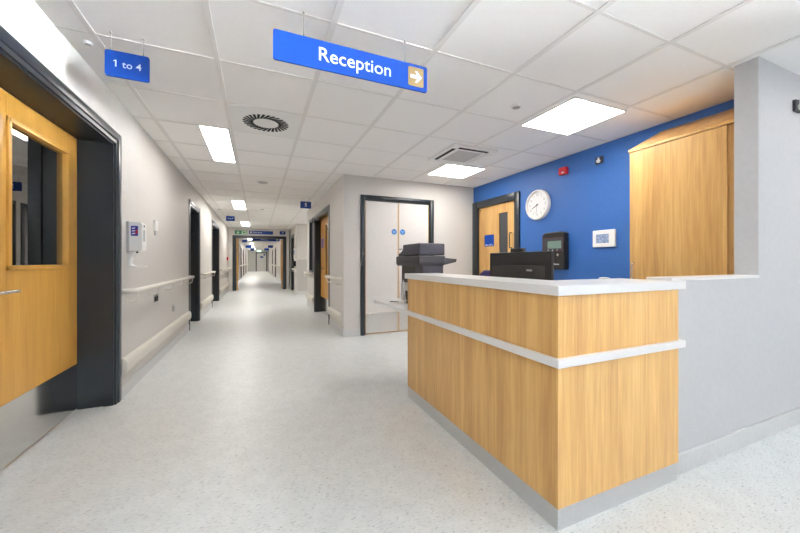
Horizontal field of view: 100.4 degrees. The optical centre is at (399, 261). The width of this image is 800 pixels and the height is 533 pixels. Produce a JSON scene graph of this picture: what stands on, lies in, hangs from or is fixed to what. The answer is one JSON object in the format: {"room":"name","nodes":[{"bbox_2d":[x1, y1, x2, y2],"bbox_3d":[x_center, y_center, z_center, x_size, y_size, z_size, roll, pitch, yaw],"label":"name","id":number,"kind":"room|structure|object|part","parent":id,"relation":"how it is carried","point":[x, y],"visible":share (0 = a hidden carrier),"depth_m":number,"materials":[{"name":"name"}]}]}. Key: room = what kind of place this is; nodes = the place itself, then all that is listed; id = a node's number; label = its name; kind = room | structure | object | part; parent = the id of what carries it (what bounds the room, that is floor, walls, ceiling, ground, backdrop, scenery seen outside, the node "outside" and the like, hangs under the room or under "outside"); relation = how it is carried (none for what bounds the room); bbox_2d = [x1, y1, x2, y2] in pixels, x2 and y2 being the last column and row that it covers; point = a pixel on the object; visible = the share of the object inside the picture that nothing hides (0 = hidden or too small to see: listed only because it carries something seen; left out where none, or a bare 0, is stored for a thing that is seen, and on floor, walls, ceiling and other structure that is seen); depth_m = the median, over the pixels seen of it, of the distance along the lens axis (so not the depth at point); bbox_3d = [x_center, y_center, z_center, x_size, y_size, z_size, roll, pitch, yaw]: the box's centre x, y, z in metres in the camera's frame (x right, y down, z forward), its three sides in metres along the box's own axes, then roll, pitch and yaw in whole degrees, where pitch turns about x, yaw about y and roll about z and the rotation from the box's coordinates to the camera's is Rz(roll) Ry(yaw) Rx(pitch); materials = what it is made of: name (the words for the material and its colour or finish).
{"room":"hospital interior","nodes":[
{"label":"hospital interior","id":0,"kind":"room"},
{"bbox_2d":[0,0,247,384],"bbox_3d":[-8.439,-0.089,16.730,0.300,2.479,46.600,0,0,-23],"label":"wall","id":1,"kind":"structure","parent":0,"point":[153,187],"depth_m":3.36,"materials":[{"name":"paint"}]},
{"bbox_2d":[0,25,121,469],"bbox_3d":[-2.091,0.055,1.876,0.302,2.190,1.812,0,0,-23],"label":"door","id":2,"kind":"structure","parent":1,"relation":"in","point":[61,193],"depth_m":2.24,"materials":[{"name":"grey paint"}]},
{"bbox_3d":[-2.130,0.165,1.792,0.064,0.052,0.156,0,0,-23],"label":"handle","id":3,"kind":"part","parent":2,"relation":"part of","materials":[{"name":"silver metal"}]},
{"bbox_3d":[-2.344,-0.383,2.151,0.006,0.809,0.606,0,0,-23],"label":"glass","id":4,"kind":"part","parent":2,"relation":"part of","materials":[{"name":"clear glass"}]},
{"bbox_3d":[-2.300,0.963,2.112,0.004,0.345,1.019,0,0,-23],"label":"kick plate","id":5,"kind":"part","parent":2,"relation":"part of","materials":[{"name":"metal"}]},
{"bbox_2d":[126,221,147,267],"bbox_3d":[-2.351,-0.148,2.995,0.125,0.403,0.165,0,0,-23],"label":"dispenser","id":6,"kind":"object","parent":1,"relation":"attached to","point":[136,232],"visible":1,"depth_m":2.93,"materials":[{"name":"grey plastic"}]},
{"bbox_2d":[128,252,147,267],"bbox_3d":[-2.344,-0.016,2.985,0.121,0.138,0.080,0,0,-23],"label":"drip tray","id":7,"kind":"object","parent":6,"relation":"on","point":[131,255],"depth_m":2.94,"materials":[{"name":"white plastic"}]},
{"bbox_2d":[153,220,157,234],"bbox_3d":[-2.700,-0.372,3.686,0.025,0.165,0.100,0,0,-23],"label":"sensor","id":8,"kind":"object","parent":1,"relation":"attached to","point":[155,222],"visible":1,"depth_m":3.65,"materials":[{"name":"white plastic"}]},
{"bbox_2d":[153,294,157,302],"bbox_3d":[-2.709,0.405,3.707,0.024,0.090,0.145,0,0,-23],"label":"socket","id":9,"kind":"object","parent":1,"relation":"attached to","point":[155,297],"visible":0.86,"depth_m":3.67,"materials":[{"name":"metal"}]},
{"bbox_2d":[122,311,190,375],"bbox_3d":[-2.884,0.885,4.142,0.044,0.143,2.938,0,0,-23],"label":"rail","id":10,"kind":"object","parent":1,"relation":"attached to","point":[133,358],"visible":0.95,"depth_m":3.44,"materials":[{"name":"beige plastic"}]},
{"bbox_2d":[122,276,194,303],"bbox_3d":[-2.845,0.296,4.131,0.106,0.136,2.910,0,0,-23],"label":"handrail","id":11,"kind":"object","parent":1,"relation":"attached to","point":[138,290],"visible":0.98,"depth_m":3.35,"materials":[{"name":"beige plastic"}]},
{"bbox_3d":[-2.845,0.250,4.131,0.106,0.043,2.910,0,0,-23],"label":"rail","id":12,"kind":"part","parent":11,"relation":"part of","materials":[{"name":"beige plastic"}]},
{"bbox_2d":[189,199,199,330],"bbox_3d":[-3.838,0.055,5.973,0.302,2.190,1.120,0,0,-23],"label":"door","id":13,"kind":"structure","parent":1,"relation":"in","point":[194,210],"depth_m":6.42,"materials":[{"name":"grey paint"}]},
{"bbox_2d":[200,295,213,309],"bbox_3d":[-4.278,0.885,7.411,0.044,0.143,1.830,0,0,-23],"label":"rail","id":14,"kind":"object","parent":1,"relation":"attached to","point":[210,298],"visible":0.94,"depth_m":7.14,"materials":[{"name":"beige plastic"}]},
{"bbox_2d":[200,271,215,278],"bbox_3d":[-4.240,0.296,7.400,0.106,0.136,1.802,0,0,-23],"label":"handrail","id":15,"kind":"object","parent":1,"relation":"attached to","point":[211,272],"visible":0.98,"depth_m":7.00,"materials":[{"name":"beige plastic"}]},
{"bbox_3d":[-4.240,0.250,7.400,0.106,0.043,1.802,0,0,-23],"label":"rail","id":16,"kind":"part","parent":15,"relation":"part of","materials":[{"name":"beige plastic"}]},
{"bbox_2d":[212,220,218,307],"bbox_3d":[-5.122,0.055,8.986,0.302,2.190,1.670,0,0,-23],"label":"door","id":17,"kind":"structure","parent":1,"relation":"in","point":[215,228],"depth_m":9.69,"materials":[{"name":"grey paint"}]},
{"bbox_2d":[219,282,229,293],"bbox_3d":[-5.986,0.885,11.417,0.044,0.143,3.440,0,0,-23],"label":"rail","id":18,"kind":"object","parent":1,"relation":"attached to","point":[224,287],"visible":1,"depth_m":10.92,"materials":[{"name":"beige plastic"}]},
{"bbox_3d":[-5.987,0.885,11.416,0.042,0.140,3.380,0,0,-23],"label":"rail","id":19,"kind":"part","parent":18,"relation":"part of","materials":[{"name":"beige plastic"}]},
{"bbox_2d":[219,267,230,273],"bbox_3d":[-5.948,0.296,11.406,0.106,0.136,3.412,0,0,-23],"label":"handrail","id":20,"kind":"object","parent":1,"relation":"attached to","point":[229,268],"visible":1,"depth_m":10.62,"materials":[{"name":"beige plastic"}]},
{"bbox_2d":[241,247,241,277],"bbox_3d":[-10.956,0.055,22.724,0.256,2.190,1.320,0,0,-23],"label":"door","id":21,"kind":"structure","parent":1,"relation":"in","point":[241,247],"depth_m":23.32,"materials":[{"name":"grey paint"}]},
{"bbox_2d":[248,250,268,270],"bbox_3d":[-16.446,-0.089,38.755,2.850,2.479,0.200,0,0,-23],"label":"wall","id":22,"kind":"structure","parent":0,"point":[251,254],"depth_m":38.46,"materials":[{"name":"paint"}]},
{"bbox_2d":[256,252,266,270],"bbox_3d":[-16.121,0.035,38.823,1.240,2.230,0.130,0,0,-23],"label":"door","id":23,"kind":"structure","parent":22,"relation":"in","point":[261,257],"depth_m":38.82,"materials":[{"name":"grey paint"}]},
{"bbox_2d":[229,228,288,290],"bbox_3d":[-5.674,-0.089,13.561,2.300,2.479,0.200,0,0,-23],"label":"wall","id":24,"kind":"structure","parent":0,"point":[276,232],"depth_m":13.43,"materials":[{"name":"paint"}]},
{"bbox_2d":[235,230,246,234],"bbox_3d":[-6.282,-1.150,13.183,0.445,0.150,0.015,0,0,-23],"label":"exit sign","id":25,"kind":"object","parent":24,"relation":"attached to","point":[236,231],"visible":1,"depth_m":13.17,"materials":[{"name":"green plastic"}]},
{"bbox_2d":[232,235,285,290],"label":"door","id":26,"kind":"structure","parent":24,"relation":"in","point":[235,242],"depth_m":13.48,"materials":[{"name":"oak"},{"name":"paint"},{"name":"glass"}]},
{"bbox_2d":[249,231,272,234],"bbox_3d":[-5.609,-1.165,13.471,0.900,0.140,0.014,0,0,-23],"label":"wall sign","id":27,"kind":"object","parent":24,"relation":"attached to","point":[250,232],"visible":1,"depth_m":13.49,"materials":[{"name":"blue plastic"}]},
{"bbox_2d":[269,225,295,289],"bbox_3d":[-9.414,-0.089,25.555,0.330,2.479,29.600,0,0,-23],"label":"wall","id":28,"kind":"structure","parent":0,"point":[292,231],"depth_m":20.02,"materials":[{"name":"paint"}]},
{"bbox_2d":[291,234,293,289],"bbox_3d":[-4.061,0.055,12.999,0.256,2.190,1.120,0,0,-23],"label":"door","id":29,"kind":"structure","parent":28,"relation":"in","point":[292,236],"depth_m":13.39,"materials":[{"name":"grey paint"}]},
{"bbox_2d":[296,224,306,290],"bbox_3d":[-1.753,-0.089,10.803,2.750,2.479,3.550,0,0,-23],"label":"wall","id":30,"kind":"structure","parent":0,"point":[301,229],"depth_m":11.78,"materials":[{"name":"paint"}]},
{"bbox_2d":[122,270,306,398],"bbox_3d":[-6.250,1.095,17.770,5.159,0.110,46.794,0,0,-23],"label":"baseboard","id":31,"kind":"structure","parent":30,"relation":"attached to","point":[129,384],"depth_m":3.81,"materials":[{"name":"plastic"}]},
{"bbox_2d":[297,260,306,290],"bbox_3d":[-2.452,0.485,12.211,2.510,1.110,0.009,0,0,-23],"label":"sheet","id":32,"kind":"object","parent":30,"relation":"attached to","point":[301,264],"visible":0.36,"depth_m":11.77,"materials":[{"name":"grey"}]},
{"bbox_2d":[307,301,359,336],"bbox_3d":[0.141,1.095,5.596,7.973,0.110,2.054,0,0,37],"label":"baseboard","id":33,"kind":"structure","parent":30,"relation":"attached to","point":[352,332],"depth_m":5.16,"materials":[{"name":"plastic"}]},
{"bbox_2d":[307,174,360,335],"bbox_3d":[-1.523,-0.089,6.988,0.280,2.479,4.050,0,0,-23],"label":"wall","id":34,"kind":"structure","parent":0,"point":[343,197],"depth_m":5.16,"materials":[{"name":"paint"}]},
{"bbox_2d":[306,293,313,302],"bbox_3d":[-2.235,0.885,8.244,0.044,0.143,1.140,0,0,-23],"label":"rail","id":35,"kind":"object","parent":34,"relation":"attached to","point":[310,297],"visible":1,"depth_m":8.05,"materials":[{"name":"beige plastic"}]},
{"bbox_2d":[309,218,313,272],"bbox_3d":[-2.103,-0.370,8.094,0.120,1.320,0.600,0,0,-23],"label":"window","id":36,"kind":"structure","parent":34,"relation":"in","point":[311,221],"depth_m":8.28,"materials":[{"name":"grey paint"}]},
{"bbox_2d":[314,204,329,323],"bbox_3d":[-1.544,0.055,6.903,0.204,2.190,1.770,0,0,-23],"label":"door","id":37,"kind":"structure","parent":34,"relation":"in","point":[322,219],"depth_m":7.45,"materials":[{"name":"brown wood"}]},
{"bbox_3d":[-1.506,0.963,6.919,0.004,0.345,1.576,0,0,-23],"label":"kick plate","id":38,"kind":"part","parent":37,"relation":"part of","materials":[{"name":"metal"}]},
{"bbox_3d":[-1.542,-0.215,7.061,0.006,1.130,0.240,0,0,-23],"label":"glass","id":39,"kind":"part","parent":37,"relation":"part of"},
{"bbox_2d":[325,275,341,284],"bbox_3d":[-1.132,0.311,5.578,0.106,0.136,0.952,0,0,-23],"label":"handrail","id":40,"kind":"object","parent":34,"relation":"attached to","point":[326,276],"visible":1,"depth_m":5.29,"materials":[{"name":"beige plastic"}]},
{"bbox_3d":[-1.132,0.265,5.578,0.106,0.043,0.952,0,0,-23],"label":"rail","id":41,"kind":"part","parent":40,"relation":"part of","materials":[{"name":"beige plastic"}]},
{"bbox_2d":[327,307,341,322],"bbox_3d":[-1.107,0.885,5.599,0.044,0.143,0.930,0,0,-23],"label":"rail","id":42,"kind":"object","parent":34,"relation":"attached to","point":[335,314],"visible":1,"depth_m":5.46,"materials":[{"name":"beige plastic"}]},
{"bbox_2d":[0,271,799,532],"bbox_3d":[-6.966,1.200,18.120,9.400,0.100,48.400,0,0,-23],"label":"floor","id":43,"kind":"structure","parent":0,"point":[262,417],"depth_m":1.92,"materials":[{"name":"plastic"}]},
{"bbox_2d":[479,270,489,275],"bbox_3d":[0.758,0.623,3.547,0.592,1.055,0.565,0,0,-23],"label":"office chair","id":44,"kind":"object","parent":43,"relation":"on","point":[485,272],"visible":0.06,"depth_m":3.65,"materials":[{"name":"purple fabric"}]},
{"bbox_2d":[374,273,685,530],"bbox_3d":[0.601,0.626,2.691,0.915,1.048,2.442,0,0,-23],"label":"reception desk","id":45,"kind":"object","parent":43,"relation":"on","point":[566,391],"visible":0.99,"depth_m":1.63,"materials":[{"name":"brown wood"}]},
{"bbox_2d":[374,298,407,313],"bbox_3d":[0.150,0.430,3.350,0.602,0.036,0.875,0,0,-23],"label":"countertop","id":46,"kind":"structure","parent":45,"relation":"on","point":[398,306],"depth_m":3.28,"materials":[{"name":"white laminate"}]},
{"bbox_2d":[401,280,406,302],"bbox_3d":[0.026,0.291,3.280,0.041,0.224,0.138,0,0,-23],"label":"cable","id":47,"kind":"object","parent":45,"relation":"on","point":[403,280],"visible":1,"depth_m":3.28,"materials":[{"name":"white plastic"}]},
{"bbox_2d":[405,290,407,303],"bbox_3d":[0.086,0.349,3.282,0.067,0.124,0.070,0,0,-23],"label":"hub","id":48,"kind":"object","parent":45,"relation":"on","point":[406,292],"visible":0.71,"depth_m":3.25,"materials":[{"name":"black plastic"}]},
{"bbox_2d":[396,243,456,300],"bbox_3d":[0.266,0.118,3.473,0.444,0.586,0.580,0,0,-23],"label":"printer","id":49,"kind":"object","parent":45,"relation":"on","point":[417,257],"visible":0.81,"depth_m":3.22,"materials":[{"name":"grey plastic"}]},
{"bbox_3d":[0.210,0.316,3.421,0.240,0.191,0.470,0,0,-23],"label":"paper drawer","id":50,"kind":"part","parent":49,"relation":"part of","materials":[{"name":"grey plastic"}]},
{"bbox_2d":[445,258,456,264],"bbox_3d":[0.437,0.000,3.415,0.174,0.079,0.260,0,0,-23],"label":"tray","id":51,"kind":"object","parent":49,"relation":"on","point":[447,260],"depth_m":3.30,"materials":[{"name":"grey plastic"}]},
{"bbox_3d":[0.382,0.278,2.133,0.030,0.268,1.545,0,0,-23],"label":"panel","id":52,"kind":"part","parent":45,"relation":"part of","materials":[{"name":"brown wood"}]},
{"bbox_3d":[0.382,0.753,2.133,0.030,0.603,1.545,0,0,-23],"label":"panel","id":53,"kind":"part","parent":45,"relation":"part of","materials":[{"name":"brown wood"}]},
{"bbox_2d":[490,248,553,279],"bbox_3d":[0.852,0.163,2.388,0.240,0.516,0.605,0,0,-23],"label":"monitor","id":54,"kind":"object","parent":45,"relation":"on","point":[517,263],"visible":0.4,"depth_m":2.31,"materials":[{"name":"black plastic"}]},
{"bbox_2d":[405,273,685,295],"bbox_3d":[0.769,0.123,2.299,0.913,0.042,1.585,0,0,-23],"label":"countertop","id":55,"kind":"structure","parent":45,"relation":"on","point":[613,285],"depth_m":1.66,"materials":[{"name":"white laminate"}]},
{"bbox_3d":[1.077,0.278,1.605,0.832,0.268,0.028,0,0,-23],"label":"panel","id":56,"kind":"part","parent":45,"relation":"part of","materials":[{"name":"brown wood"}]},
{"bbox_3d":[1.077,0.753,1.605,0.832,0.603,0.028,0,0,-23],"label":"panel","id":57,"kind":"part","parent":45,"relation":"part of","materials":[{"name":"brown wood"}]},
{"bbox_2d":[628,108,733,278],"bbox_3d":[2.424,-0.050,2.768,0.504,2.400,0.751,0,0,-23],"label":"tall cabinet","id":58,"kind":"object","parent":43,"relation":"on","point":[682,176],"visible":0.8,"depth_m":2.65,"materials":[{"name":"brown wood"}]},
{"bbox_3d":[2.080,0.080,2.980,0.037,0.152,0.012,0,0,-23],"label":"handle","id":59,"kind":"part","parent":58,"relation":"part of","materials":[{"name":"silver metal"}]},
{"bbox_2d":[34,0,799,249],"bbox_3d":[-6.896,-1.377,17.955,9.400,0.105,48.759,0,0,-23],"label":"ceiling","id":60,"kind":"structure","parent":0,"point":[659,62],"depth_m":2.35,"materials":[{"name":"tile"}]},
{"bbox_2d":[83,40,92,46],"bbox_3d":[-1.889,-1.320,2.021,0.044,0.018,0.044,0,0,-23],"label":"ceiling sensor","id":61,"kind":"object","parent":60,"relation":"attached to","point":[86,42],"visible":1,"depth_m":2.01,"materials":[{"name":"white plastic"}]},
{"bbox_2d":[105,31,149,82],"bbox_3d":[-1.599,-1.200,1.959,0.211,0.257,0.013,0,0,-23],"label":"hanging sign","id":62,"kind":"object","parent":60,"relation":"hanging from","point":[118,64],"visible":1,"depth_m":1.95,"materials":[{"name":"blue plastic"}]},
{"bbox_2d":[198,124,235,162],"bbox_3d":[-2.077,-1.327,3.848,0.268,0.013,1.243,0,0,-23],"label":"recessed light","id":63,"kind":"object","parent":60,"relation":"in","point":[218,141],"visible":0.99,"depth_m":3.71,"materials":[{"name":"white plastic"}]},
{"bbox_2d":[226,216,234,220],"bbox_3d":[-4.769,-1.234,9.380,0.215,0.189,0.013,0,0,-23],"label":"hanging sign","id":64,"kind":"object","parent":60,"relation":"hanging from","point":[228,218],"visible":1,"depth_m":9.38,"materials":[{"name":"blue plastic"}]},
{"bbox_2d":[231,200,245,209],"bbox_3d":[-3.788,-1.327,7.859,0.268,0.013,1.270,0,0,-23],"label":"recessed light","id":65,"kind":"object","parent":60,"relation":"in","point":[237,204],"visible":0.96,"depth_m":7.73,"materials":[{"name":"white plastic"}]},
{"bbox_2d":[241,222,249,225],"bbox_3d":[-5.459,-1.327,11.778,0.268,0.013,1.250,0,0,-23],"label":"recessed light","id":66,"kind":"object","parent":60,"relation":"in","point":[242,223],"visible":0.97,"depth_m":11.88,"materials":[{"name":"white plastic"}]},
{"bbox_2d":[256,180,269,183],"bbox_3d":[-2.280,-1.314,5.551,0.220,0.030,0.220,0,0,-23],"label":"ceiling speaker","id":67,"kind":"object","parent":60,"relation":"attached to","point":[257,181],"visible":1,"depth_m":5.49,"materials":[{"name":"white plastic"}]},
{"bbox_2d":[228,103,301,138],"bbox_3d":[-1.286,-1.325,3.196,0.597,0.008,0.617,0,0,-23],"label":"ceiling vent","id":68,"kind":"object","parent":60,"relation":"in","point":[243,118],"visible":1,"depth_m":3.15,"materials":[{"name":"white"}]},
{"bbox_2d":[252,239,279,240],"bbox_3d":[-6.720,-1.177,16.701,1.300,0.304,0.015,0,0,-23],"label":"hanging sign","id":69,"kind":"object","parent":60,"relation":"hanging from","point":[252,239],"visible":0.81,"depth_m":16.70,"materials":[{"name":"blue plastic"}]},
{"bbox_2d":[300,198,310,208],"bbox_3d":[-1.973,-1.220,6.985,0.220,0.217,0.013,0,0,-23],"label":"hanging sign","id":70,"kind":"object","parent":60,"relation":"hanging from","point":[303,204],"visible":1,"depth_m":6.98,"materials":[{"name":"blue plastic"}]},
{"bbox_2d":[273,11,426,92],"bbox_3d":[-0.244,-1.185,1.889,0.890,0.287,0.016,0,0,-23],"label":"hanging sign","id":71,"kind":"object","parent":60,"relation":"hanging from","point":[288,47],"visible":1,"depth_m":1.86,"materials":[{"name":"blue plastic"}]},
{"bbox_2d":[427,164,485,178],"bbox_3d":[0.817,-1.327,4.909,0.637,0.013,0.590,0,0,-23],"label":"recessed light","id":72,"kind":"object","parent":60,"relation":"in","point":[447,170],"visible":0.87,"depth_m":4.90,"materials":[{"name":"white plastic"}]},
{"bbox_2d":[428,143,497,165],"bbox_3d":[0.762,-1.311,4.141,0.610,0.036,0.640,0,0,-23],"label":"air conditioner","id":73,"kind":"object","parent":60,"relation":"attached to","point":[457,154],"visible":1,"depth_m":4.05,"materials":[{"name":"white plastic"}]},
{"bbox_2d":[442,150,480,162],"bbox_3d":[0.762,-1.300,4.141,0.330,0.004,0.380,0,0,-23],"label":"grille","id":74,"kind":"object","parent":73,"relation":"attached to","point":[460,156],"depth_m":4.12,"materials":[{"name":"grey plastic"}]},
{"bbox_2d":[511,103,521,109],"bbox_3d":[0.993,-1.318,2.848,0.090,0.021,0.090,0,0,-23],"label":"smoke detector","id":75,"kind":"object","parent":60,"relation":"attached to","point":[518,105],"visible":1,"depth_m":2.83,"materials":[{"name":"white plastic"}]},
{"bbox_2d":[520,96,626,134],"bbox_3d":[1.583,-1.327,3.087,0.637,0.013,0.612,0,0,-23],"label":"recessed light","id":76,"kind":"object","parent":60,"relation":"in","point":[575,114],"visible":1,"depth_m":3.04,"materials":[{"name":"white plastic"}]},
{"bbox_2d":[361,176,473,274],"bbox_3d":[0.460,-0.089,5.741,2.390,2.479,0.200,0,0,-23],"label":"wall","id":77,"kind":"structure","parent":0,"point":[452,204],"depth_m":5.79,"materials":[{"name":"paint"}]},
{"bbox_2d":[360,194,433,335],"bbox_3d":[-0.046,0.055,5.476,1.288,2.190,0.170,0,0,-23],"label":"door","id":78,"kind":"structure","parent":77,"relation":"in","point":[387,224],"depth_m":5.34,"materials":[{"name":"grey paint"}]},
{"bbox_3d":[-0.286,0.968,5.326,0.529,0.305,0.004,0,0,-23],"label":"kick plate","id":79,"kind":"part","parent":78,"relation":"part of","materials":[{"name":"metal"}]},
{"bbox_3d":[0.231,0.968,5.546,0.525,0.305,0.004,0,0,-23],"label":"kick plate","id":80,"kind":"part","parent":78,"relation":"part of","materials":[{"name":"metal"}]},
{"bbox_2d":[474,99,733,279],"bbox_3d":[2.161,-0.089,4.289,0.200,2.479,3.805,0,0,-23],"label":"wall","id":81,"kind":"structure","parent":0,"point":[591,197],"depth_m":3.94,"materials":[{"name":"blue paint"}]},
{"bbox_2d":[472,191,519,275],"bbox_3d":[1.586,0.052,5.480,0.163,2.195,1.158,0,0,-23],"label":"door","id":82,"kind":"structure","parent":81,"relation":"in","point":[496,220],"depth_m":5.49,"materials":[{"name":"oak"},{"name":"paint"},{"name":"glass"}]},
{"bbox_3d":[1.659,-0.215,5.306,0.008,1.130,0.210,0,0,-23],"label":"glass","id":83,"kind":"part","parent":82,"relation":"part of","materials":[{"name":"grey glass"}]},
{"bbox_2d":[526,190,550,219],"bbox_3d":[1.893,-0.778,4.587,0.058,0.416,0.416,0,0,-23],"label":"wall clock","id":84,"kind":"object","parent":81,"relation":"attached to","point":[538,203],"visible":1,"depth_m":4.57,"materials":[{"name":"white plastic"}]},
{"bbox_2d":[542,231,568,269],"bbox_3d":[1.994,-0.140,4.300,0.098,0.480,0.350,0,0,-23],"label":"control panel","id":85,"kind":"object","parent":81,"relation":"attached to","point":[558,242],"visible":0.87,"depth_m":4.20,"materials":[{"name":"black plastic"}]},
{"bbox_2d":[559,166,567,175],"bbox_3d":[2.058,-1.142,4.204,0.056,0.090,0.110,0,0,-23],"label":"fire alarm","id":86,"kind":"object","parent":81,"relation":"attached to","point":[564,170],"visible":1,"depth_m":4.17,"materials":[{"name":"red plastic"}]},
{"bbox_2d":[595,156,603,164],"bbox_3d":[2.249,-1.147,3.775,0.042,0.080,0.090,0,0,-23],"label":"wall sensor","id":87,"kind":"object","parent":81,"relation":"attached to","point":[598,160],"visible":1,"depth_m":3.76,"materials":[{"name":"grey plastic"}]},
{"bbox_2d":[593,229,615,246],"bbox_3d":[2.279,-0.258,3.725,0.026,0.191,0.265,0,0,-23],"label":"thermostat","id":88,"kind":"object","parent":81,"relation":"attached to","point":[601,238],"visible":1,"depth_m":3.71,"materials":[{"name":"white plastic"}]},
{"bbox_2d":[677,56,799,474],"bbox_3d":[2.885,-0.089,2.456,3.165,2.479,0.136,0,0,-23],"label":"wall","id":89,"kind":"structure","parent":0,"point":[739,363],"depth_m":2.18,"materials":[{"name":"paint"}]},
{"bbox_2d":[646,274,758,280],"bbox_3d":[1.863,0.097,2.030,0.940,0.017,0.130,0,0,-23],"label":"trim","id":90,"kind":"structure","parent":89,"relation":"on","point":[699,277],"depth_m":1.95,"materials":[{"name":"white laminate"}]},
{"bbox_2d":[792,99,799,112],"bbox_3d":[2.806,-1.095,2.342,0.090,0.080,0.042,0,0,-23],"label":"wall plate","id":91,"kind":"object","parent":89,"relation":"attached to","point":[795,103],"visible":1,"depth_m":2.33,"materials":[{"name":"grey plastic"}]}
]}

